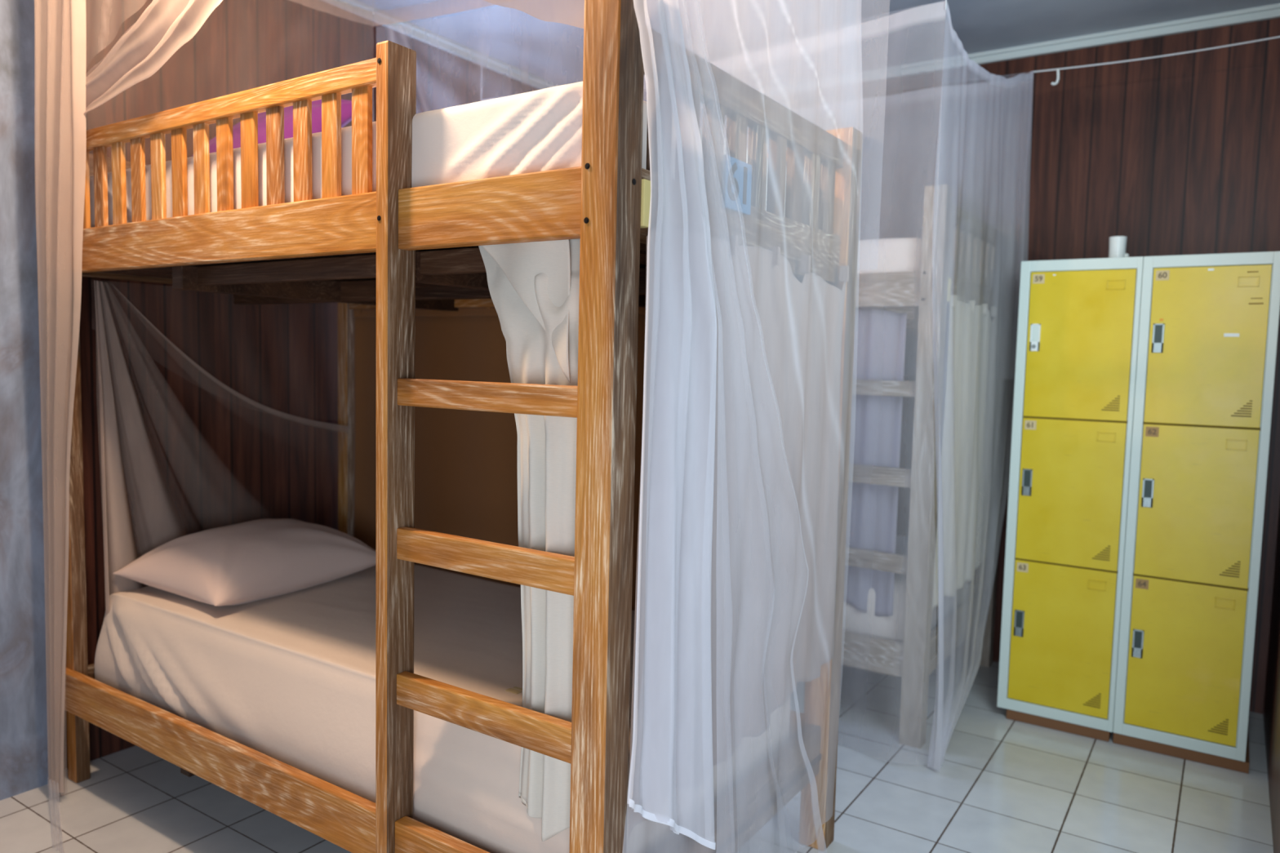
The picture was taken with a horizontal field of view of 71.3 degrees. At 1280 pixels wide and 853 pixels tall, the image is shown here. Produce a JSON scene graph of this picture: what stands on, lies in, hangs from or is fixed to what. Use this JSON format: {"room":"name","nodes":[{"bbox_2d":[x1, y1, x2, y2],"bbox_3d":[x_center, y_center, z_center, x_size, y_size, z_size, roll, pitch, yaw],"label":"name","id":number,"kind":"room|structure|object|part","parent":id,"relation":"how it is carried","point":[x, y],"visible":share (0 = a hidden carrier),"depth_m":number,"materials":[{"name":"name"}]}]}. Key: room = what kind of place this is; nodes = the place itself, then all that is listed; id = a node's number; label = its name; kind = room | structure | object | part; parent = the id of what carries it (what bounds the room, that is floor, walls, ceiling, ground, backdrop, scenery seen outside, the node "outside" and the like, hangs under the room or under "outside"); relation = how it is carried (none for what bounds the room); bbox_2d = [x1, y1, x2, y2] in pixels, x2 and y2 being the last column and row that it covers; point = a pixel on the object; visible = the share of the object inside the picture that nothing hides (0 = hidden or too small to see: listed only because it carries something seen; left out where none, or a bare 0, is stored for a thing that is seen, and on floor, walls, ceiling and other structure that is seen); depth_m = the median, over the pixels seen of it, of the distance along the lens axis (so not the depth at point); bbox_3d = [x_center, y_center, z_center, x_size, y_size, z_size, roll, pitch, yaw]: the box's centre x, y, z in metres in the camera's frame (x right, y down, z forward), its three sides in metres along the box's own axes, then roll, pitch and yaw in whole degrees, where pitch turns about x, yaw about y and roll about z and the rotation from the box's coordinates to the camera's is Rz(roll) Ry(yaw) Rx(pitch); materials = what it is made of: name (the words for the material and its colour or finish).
{"room":"dormitory","nodes":[
{"label":"dormitory","id":0,"kind":"room"},
{"bbox_2d":[0,0,56,800],"bbox_3d":[-2.793,-0.185,1.290,0.162,2.740,3.420,4,5,34],"label":"wall","id":1,"kind":"structure","parent":0,"point":[24,717],"depth_m":2.62,"materials":[{"name":"grey paint"}]},
{"bbox_2d":[55,0,539,769],"bbox_3d":[-1.034,-0.348,3.976,0.100,2.740,3.010,4,5,34],"label":"wall","id":2,"kind":"structure","parent":0,"point":[222,459],"depth_m":3.20,"materials":[{"name":"brown wood"}]},
{"bbox_2d":[336,0,558,89],"bbox_3d":[-0.955,-1.687,3.819,0.040,0.042,2.970,4,5,34],"label":"trim","id":3,"kind":"structure","parent":2,"relation":"attached to","point":[411,29],"depth_m":4.03,"materials":[{"name":"white"}]},
{"bbox_2d":[0,653,1273,852],"bbox_3d":[-0.618,1.226,1.793,3.395,0.050,6.530,4,5,34],"label":"floor","id":4,"kind":"structure","parent":0,"point":[1001,784],"depth_m":2.75,"materials":[{"name":"white tile"}]},
{"bbox_2d":[59,0,862,852],"bbox_3d":[-0.607,0.159,2.560,2.092,1.962,1.127,4,5,34],"label":"bunk bed","id":5,"kind":"object","parent":4,"relation":"on","point":[397,249],"visible":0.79,"depth_m":1.86,"materials":[{"name":"brown wood"}]},
{"bbox_3d":[-1.727,0.122,2.711,0.058,1.962,0.042,4,5,34],"label":"post","id":6,"kind":"part","parent":5,"relation":"part of","materials":[{"name":"brown wood"}]},
{"bbox_3d":[-1.425,-0.811,3.061,0.027,0.068,0.968,4,5,34],"label":"rail","id":7,"kind":"part","parent":5,"relation":"part of","materials":[{"name":"brown wood"}]},
{"bbox_3d":[-1.165,0.847,2.340,1.491,0.118,0.030,4,5,34],"label":"rail","id":8,"kind":"part","parent":5,"relation":"part of","materials":[{"name":"brown wood"}]},
{"bbox_3d":[-1.135,-0.467,2.240,1.491,0.120,0.026,4,5,34],"label":"rail","id":9,"kind":"part","parent":5,"relation":"part of","materials":[{"name":"brown wood"}]},
{"bbox_3d":[-1.126,-0.770,2.220,1.491,0.050,0.025,4,5,34],"label":"guard rail","id":10,"kind":"part","parent":5,"relation":"part of","materials":[{"name":"brown wood"}]},
{"bbox_3d":[-1.159,0.071,3.561,0.058,1.962,0.070,4,5,34],"label":"post","id":11,"kind":"part","parent":5,"relation":"part of","materials":[{"name":"brown wood"}]},
{"bbox_3d":[-0.512,0.214,1.869,0.037,1.962,0.075,4,5,34],"label":"ladder post","id":12,"kind":"part","parent":5,"relation":"part of","materials":[{"name":"brown wood"}]},
{"bbox_2d":[89,81,786,227],"bbox_3d":[-0.617,-0.570,2.498,1.940,0.256,0.979,4,5,34],"label":"mattress","id":13,"kind":"object","parent":5,"relation":"on","point":[540,130],"visible":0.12,"depth_m":1.73,"materials":[{"name":"white fabric"}]},
{"bbox_2d":[191,99,351,156],"bbox_3d":[-1.186,-0.906,2.870,0.519,0.331,0.404,3,5,26],"label":"pillow","id":14,"kind":"object","parent":13,"relation":"on","point":[346,105],"visible":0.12,"depth_m":2.77,"materials":[{"name":"purple fabric"}]},
{"bbox_2d":[94,564,790,852],"bbox_3d":[-0.643,0.706,2.603,1.946,0.313,0.962,4,5,34],"label":"mattress","id":15,"kind":"object","parent":5,"relation":"on","point":[288,678],"visible":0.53,"depth_m":2.30,"materials":[{"name":"fabric"}]},
{"bbox_2d":[112,518,375,606],"bbox_3d":[-1.246,0.423,2.918,0.520,0.206,0.660,4,5,31],"label":"pillow","id":16,"kind":"object","parent":15,"relation":"on","point":[255,560],"visible":0.98,"depth_m":2.74,"materials":[{"name":"fabric"}]},
{"bbox_3d":[-0.313,0.909,1.775,0.483,0.118,0.032,4,5,34],"label":"rail","id":17,"kind":"part","parent":5,"relation":"part of","materials":[{"name":"brown wood"}]},
{"bbox_3d":[-0.280,-0.405,1.680,0.483,0.120,0.031,4,5,34],"label":"rail","id":18,"kind":"part","parent":5,"relation":"part of","materials":[{"name":"brown wood"}]},
{"bbox_2d":[478,238,580,841],"bbox_3d":[-0.210,0.220,1.717,0.318,1.151,0.058,4,5,34],"label":"curtain","id":19,"kind":"object","parent":5,"relation":"hanging from","point":[534,286],"visible":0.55,"depth_m":1.70,"materials":[{"name":"beige fabric"}]},
{"bbox_3d":[-0.064,0.246,1.570,0.077,1.962,0.074,4,5,34],"label":"post","id":20,"kind":"part","parent":5,"relation":"part of","materials":[{"name":"brown wood"}]},
{"bbox_2d":[722,154,751,215],"bbox_3d":[0.203,-0.500,1.852,0.008,0.104,0.114,4,5,34],"label":"number plate","id":21,"kind":"object","parent":5,"relation":"attached to","point":[737,174],"visible":1,"depth_m":1.84,"materials":[{"name":"blue"}]},
{"bbox_2d":[628,220,848,836],"bbox_3d":[0.264,0.164,1.979,0.034,1.120,0.966,4,5,34],"label":"curtain","id":22,"kind":"object","parent":5,"relation":"hanging from","point":[762,646],"visible":0.62,"depth_m":2.01,"materials":[{"name":"beige fabric"}]},
{"bbox_3d":[0.249,-0.688,1.938,0.033,0.068,0.977,4,5,34],"label":"rail","id":23,"kind":"part","parent":5,"relation":"part of","materials":[{"name":"brown wood"}]},
{"bbox_3d":[-0.327,0.814,3.037,1.913,0.118,0.030,4,5,34],"label":"rail","id":24,"kind":"part","parent":5,"relation":"part of","materials":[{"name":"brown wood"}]},
{"bbox_3d":[0.520,0.194,2.443,0.077,1.962,0.074,4,5,34],"label":"post","id":25,"kind":"part","parent":5,"relation":"part of","materials":[{"name":"brown wood"}]},
{"bbox_3d":[-0.319,-0.428,2.913,1.913,0.010,0.010,4,5,34],"label":"curtain rod","id":26,"kind":"object","parent":5,"relation":"attached to","visible":0},
{"bbox_2d":[352,306,644,610],"bbox_3d":[-0.335,0.119,2.957,1.875,1.114,0.026,4,5,34],"label":"curtain","id":27,"kind":"object","parent":26,"relation":"hanging from","point":[466,471],"visible":0.24,"depth_m":3.17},
{"bbox_2d":[840,184,1007,748],"bbox_3d":[0.454,0.072,4.110,2.092,1.962,1.127,4,5,34],"label":"bunk bed","id":28,"kind":"object","parent":4,"relation":"on","point":[913,660],"visible":0.23,"depth_m":3.15,"materials":[{"name":"grey"}]},
{"bbox_3d":[0.748,0.822,3.325,0.483,0.118,0.032,4,5,34],"label":"rail","id":29,"kind":"part","parent":28,"relation":"part of","materials":[{"name":"wood"}]},
{"bbox_2d":[843,307,906,616],"bbox_3d":[0.428,0.103,3.555,1.231,1.132,0.034,4,5,34],"label":"curtain","id":30,"kind":"object","parent":28,"relation":"hanging from","point":[880,335],"visible":0.18,"depth_m":3.27,"materials":[{"name":"white fabric"}]},
{"bbox_3d":[0.781,-0.492,3.230,0.483,0.120,0.031,4,5,34],"label":"rail","id":31,"kind":"part","parent":28,"relation":"part of","materials":[{"name":"wood"}]},
{"bbox_2d":[857,237,921,273],"bbox_3d":[0.460,-0.639,4.028,1.890,0.224,0.975,4,5,34],"label":"mattress","id":32,"kind":"object","parent":28,"relation":"on","point":[896,254],"visible":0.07,"depth_m":3.17,"materials":[{"name":"white fabric"}]},
{"bbox_2d":[842,535,968,642],"bbox_3d":[0.443,0.632,4.143,1.890,0.290,0.930,4,5,34],"label":"mattress","id":33,"kind":"object","parent":28,"relation":"on","point":[889,628],"visible":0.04,"depth_m":3.32,"materials":[{"name":"white fabric"}]},
{"bbox_3d":[0.997,0.159,3.120,0.077,1.962,0.074,4,5,34],"label":"post","id":34,"kind":"part","parent":28,"relation":"part of","materials":[{"name":"wood"}]},
{"bbox_2d":[932,295,1006,611],"bbox_3d":[1.325,0.076,3.529,0.034,1.120,0.966,4,5,34],"label":"curtain","id":35,"kind":"object","parent":28,"relation":"hanging from","point":[971,484],"visible":0.84,"depth_m":3.45,"materials":[{"name":"beige fabric"}]},
{"bbox_3d":[0.734,0.726,4.587,1.913,0.118,0.030,4,5,34],"label":"rail","id":36,"kind":"part","parent":28,"relation":"part of","materials":[{"name":"wood"}]},
{"bbox_3d":[1.310,-0.775,3.488,0.033,0.068,0.977,4,5,34],"label":"rail","id":37,"kind":"part","parent":28,"relation":"part of","materials":[{"name":"wood"}]},
{"bbox_3d":[1.581,0.106,3.992,0.077,1.962,0.074,4,5,34],"label":"post","id":38,"kind":"part","parent":28,"relation":"part of","materials":[{"name":"wood"}]},
{"bbox_2d":[1006,709,1111,742],"bbox_3d":[1.706,1.101,3.558,0.352,0.038,0.546,4,5,34],"label":"strip","id":39,"kind":"object","parent":4,"relation":"on","point":[1032,719],"visible":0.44,"depth_m":3.33,"materials":[{"name":"brown"}]},
{"bbox_2d":[996,256,1143,732],"bbox_3d":[1.721,0.232,3.507,0.398,1.702,0.586,4,5,34],"label":"tall cabinet","id":40,"kind":"object","parent":39,"relation":"on","point":[1078,319],"visible":0.99,"depth_m":3.26,"materials":[{"name":"yellow metal"}]},
{"bbox_3d":[1.437,0.746,3.382,0.034,0.100,0.004,4,5,34],"label":"lock plate","id":41,"kind":"part","parent":40,"relation":"part of","materials":[{"name":"silver metal"}]},
{"bbox_3d":[1.449,0.209,3.342,0.034,0.100,0.004,4,5,34],"label":"lock plate","id":42,"kind":"part","parent":40,"relation":"part of","materials":[{"name":"silver metal"}]},
{"bbox_3d":[1.462,-0.330,3.301,0.034,0.100,0.004,4,5,34],"label":"lock plate","id":43,"kind":"part","parent":40,"relation":"part of","materials":[{"name":"white plastic"}]},
{"bbox_3d":[1.560,0.783,3.311,0.342,0.537,0.010,4,5,34],"label":"door","id":44,"kind":"part","parent":40,"relation":"part of","materials":[{"name":"yellow metal"}]},
{"bbox_3d":[1.573,0.243,3.270,0.342,0.532,0.010,4,5,34],"label":"door","id":45,"kind":"part","parent":40,"relation":"part of","materials":[{"name":"yellow metal"}]},
{"bbox_3d":[1.585,-0.295,3.229,0.342,0.533,0.010,4,5,34],"label":"door","id":46,"kind":"part","parent":40,"relation":"part of","materials":[{"name":"yellow metal"}]},
{"bbox_3d":[1.654,0.575,3.228,0.058,0.034,0.004,4,5,34],"label":"card frame","id":47,"kind":"part","parent":40,"relation":"part of","materials":[{"name":"yellow metal"}]},
{"bbox_3d":[1.666,0.038,3.188,0.058,0.034,0.004,4,5,34],"label":"card frame","id":48,"kind":"part","parent":40,"relation":"part of","materials":[{"name":"yellow metal"}]},
{"bbox_3d":[1.678,-0.500,3.147,0.058,0.034,0.004,4,5,34],"label":"card frame","id":49,"kind":"part","parent":40,"relation":"part of","materials":[{"name":"yellow metal"}]},
{"bbox_2d":[1108,235,1128,257],"bbox_3d":[1.750,-0.649,3.270,0.059,0.090,0.060,0,4,-12],"label":"cup","id":50,"kind":"object","parent":40,"relation":"on","point":[1117,244],"visible":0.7,"depth_m":3.25,"materials":[{"name":"white plastic"}]},
{"bbox_2d":[1112,729,1249,773],"bbox_3d":[2.032,1.125,3.341,0.407,0.038,0.546,4,5,34],"label":"strip","id":51,"kind":"object","parent":4,"relation":"on","point":[1166,749],"visible":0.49,"depth_m":3.11,"materials":[{"name":"brown"}]},
{"bbox_2d":[1112,251,1279,761],"bbox_3d":[2.052,0.256,3.287,0.396,1.702,0.586,4,5,34],"label":"tall cabinet","id":52,"kind":"object","parent":51,"relation":"on","point":[1208,329],"visible":1,"depth_m":3.04,"materials":[{"name":"yellow metal"}]},
{"bbox_3d":[1.765,0.770,3.164,0.034,0.100,0.004,4,5,34],"label":"lock plate","id":53,"kind":"part","parent":52,"relation":"part of","materials":[{"name":"silver metal"}]},
{"bbox_3d":[1.778,0.233,3.123,0.034,0.100,0.004,4,5,34],"label":"lock plate","id":54,"kind":"part","parent":52,"relation":"part of","materials":[{"name":"silver metal"}]},
{"bbox_3d":[1.790,-0.305,3.083,0.034,0.100,0.004,4,5,34],"label":"lock plate","id":55,"kind":"part","parent":52,"relation":"part of","materials":[{"name":"silver metal"}]},
{"bbox_3d":[1.885,0.807,3.095,0.334,0.537,0.010,4,5,34],"label":"door","id":56,"kind":"part","parent":52,"relation":"part of","materials":[{"name":"yellow metal"}]},
{"bbox_3d":[1.898,0.267,3.054,0.334,0.532,0.010,4,5,34],"label":"door","id":57,"kind":"part","parent":52,"relation":"part of","materials":[{"name":"yellow metal"}]},
{"bbox_3d":[1.910,-0.271,3.013,0.334,0.533,0.010,4,5,34],"label":"door","id":58,"kind":"part","parent":52,"relation":"part of","materials":[{"name":"yellow metal"}]},
{"bbox_3d":[1.975,0.599,3.014,0.058,0.034,0.004,4,5,34],"label":"card frame","id":59,"kind":"part","parent":52,"relation":"part of","materials":[{"name":"yellow metal"}]},
{"bbox_3d":[1.988,0.061,2.974,0.058,0.034,0.004,4,5,34],"label":"card frame","id":60,"kind":"part","parent":52,"relation":"part of","materials":[{"name":"yellow metal"}]},
{"bbox_3d":[2.000,-0.477,2.933,0.058,0.034,0.004,4,5,34],"label":"card frame","id":61,"kind":"part","parent":52,"relation":"part of","materials":[{"name":"yellow metal"}]},
{"bbox_2d":[358,0,1279,102],"bbox_3d":[-0.554,-1.555,1.583,3.395,0.050,6.530,4,5,34],"label":"ceiling","id":62,"kind":"structure","parent":0,"point":[553,52],"depth_m":3.73,"materials":[{"name":"paint"}]},
{"bbox_2d":[34,0,857,849],"bbox_3d":[-0.579,-0.223,2.439,2.118,2.736,1.321,4,5,34],"label":"net","id":63,"kind":"object","parent":62,"relation":"hanging from","point":[677,765],"visible":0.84,"depth_m":1.69,"materials":[{"name":"white fabric"}]},
{"bbox_2d":[34,0,86,792],"bbox_3d":[-1.602,-0.188,2.481,0.314,2.550,0.069,4,5,34],"label":"drape","id":64,"kind":"object","parent":63,"relation":"hanging from","point":[60,36],"depth_m":2.47,"materials":[{"name":"white fabric"}]},
{"bbox_3d":[-1.238,-1.152,2.213,0.990,0.590,0.012,4,5,34],"label":"panel","id":65,"kind":"part","parent":63,"relation":"part of","materials":[{"name":"white fabric"}]},
{"bbox_3d":[-1.399,0.128,3.106,0.055,1.185,0.917,4,5,34],"label":"head panel","id":66,"kind":"part","parent":63,"relation":"part of","materials":[{"name":"white fabric"}]},
{"bbox_3d":[-0.185,-0.977,2.907,2.005,0.995,0.030,4,5,34],"label":"panel","id":67,"kind":"part","parent":63,"relation":"part of","materials":[{"name":"white fabric"}]},
{"bbox_3d":[-0.413,-1.043,1.720,0.920,0.685,0.111,4,5,34],"label":"panel","id":68,"kind":"part","parent":63,"relation":"part of","materials":[{"name":"white fabric"}]},
{"bbox_3d":[0.280,-0.129,1.912,0.021,2.415,1.062,4,5,34],"label":"foot panel","id":69,"kind":"part","parent":63,"relation":"part of","materials":[{"name":"white fabric"}]},
{"bbox_2d":[480,0,1033,770],"bbox_3d":[0.419,-0.305,3.842,2.116,2.738,1.098,4,5,34],"label":"net","id":70,"kind":"object","parent":62,"relation":"hanging from","point":[936,136],"visible":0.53,"depth_m":3.70,"materials":[{"name":"white fabric"}]},
{"bbox_3d":[-0.694,-1.558,3.911,0.004,0.300,0.004,4,5,34],"label":"hanging cord","id":71,"kind":"part","parent":70,"relation":"part of","materials":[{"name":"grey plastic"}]},
{"bbox_3d":[0.136,-0.159,3.437,2.073,2.496,0.052,4,5,34],"label":"panel","id":72,"kind":"part","parent":70,"relation":"part of","materials":[{"name":"white fabric"}]},
{"bbox_3d":[0.709,-0.873,4.219,2.075,1.230,0.056,4,5,34],"label":"panel","id":73,"kind":"part","parent":70,"relation":"part of","materials":[{"name":"white fabric"}]},
{"bbox_3d":[1.265,-0.148,3.317,0.110,2.523,1.046,4,5,34],"label":"foot panel","id":74,"kind":"part","parent":70,"relation":"part of","materials":[{"name":"white fabric"}]},
{"bbox_2d":[699,17,1279,714],"bbox_3d":[1.200,-0.325,4.356,3.395,2.740,0.100,4,5,34],"label":"wall","id":75,"kind":"structure","parent":0,"point":[1175,154],"depth_m":3.64,"materials":[{"name":"brown wood"}]},
{"bbox_2d":[699,3,1279,108],"bbox_3d":[1.192,-1.666,4.197,3.195,0.042,0.040,4,5,34],"label":"trim","id":76,"kind":"structure","parent":75,"relation":"attached to","point":[1273,11],"depth_m":3.81,"materials":[{"name":"white"}]},
{"bbox_2d":[1262,500,1279,852],"bbox_3d":[2.061,-0.179,2.687,0.100,2.740,1.730,4,5,34],"label":"wall","id":77,"kind":"structure","parent":0,"point":[1271,713],"depth_m":2.98,"materials":[{"name":"brown wood"}]},
{"bbox_2d":[1033,35,1279,72],"bbox_3d":[1.970,-1.399,3.343,0.916,0.025,0.006,4,5,31],"label":"cord line","id":78,"kind":"object","parent":77,"relation":"attached to","point":[1276,37],"visible":1,"depth_m":3.35,"materials":[{"name":"grey plastic"}]},
{"bbox_2d":[1050,68,1059,84],"bbox_3d":[1.647,-1.385,3.536,0.030,0.062,0.010,4,5,34],"label":"hook","id":79,"kind":"object","parent":78,"relation":"hanging from","point":[1057,69],"visible":1,"depth_m":3.53,"materials":[{"name":"white plastic"}]}
]}

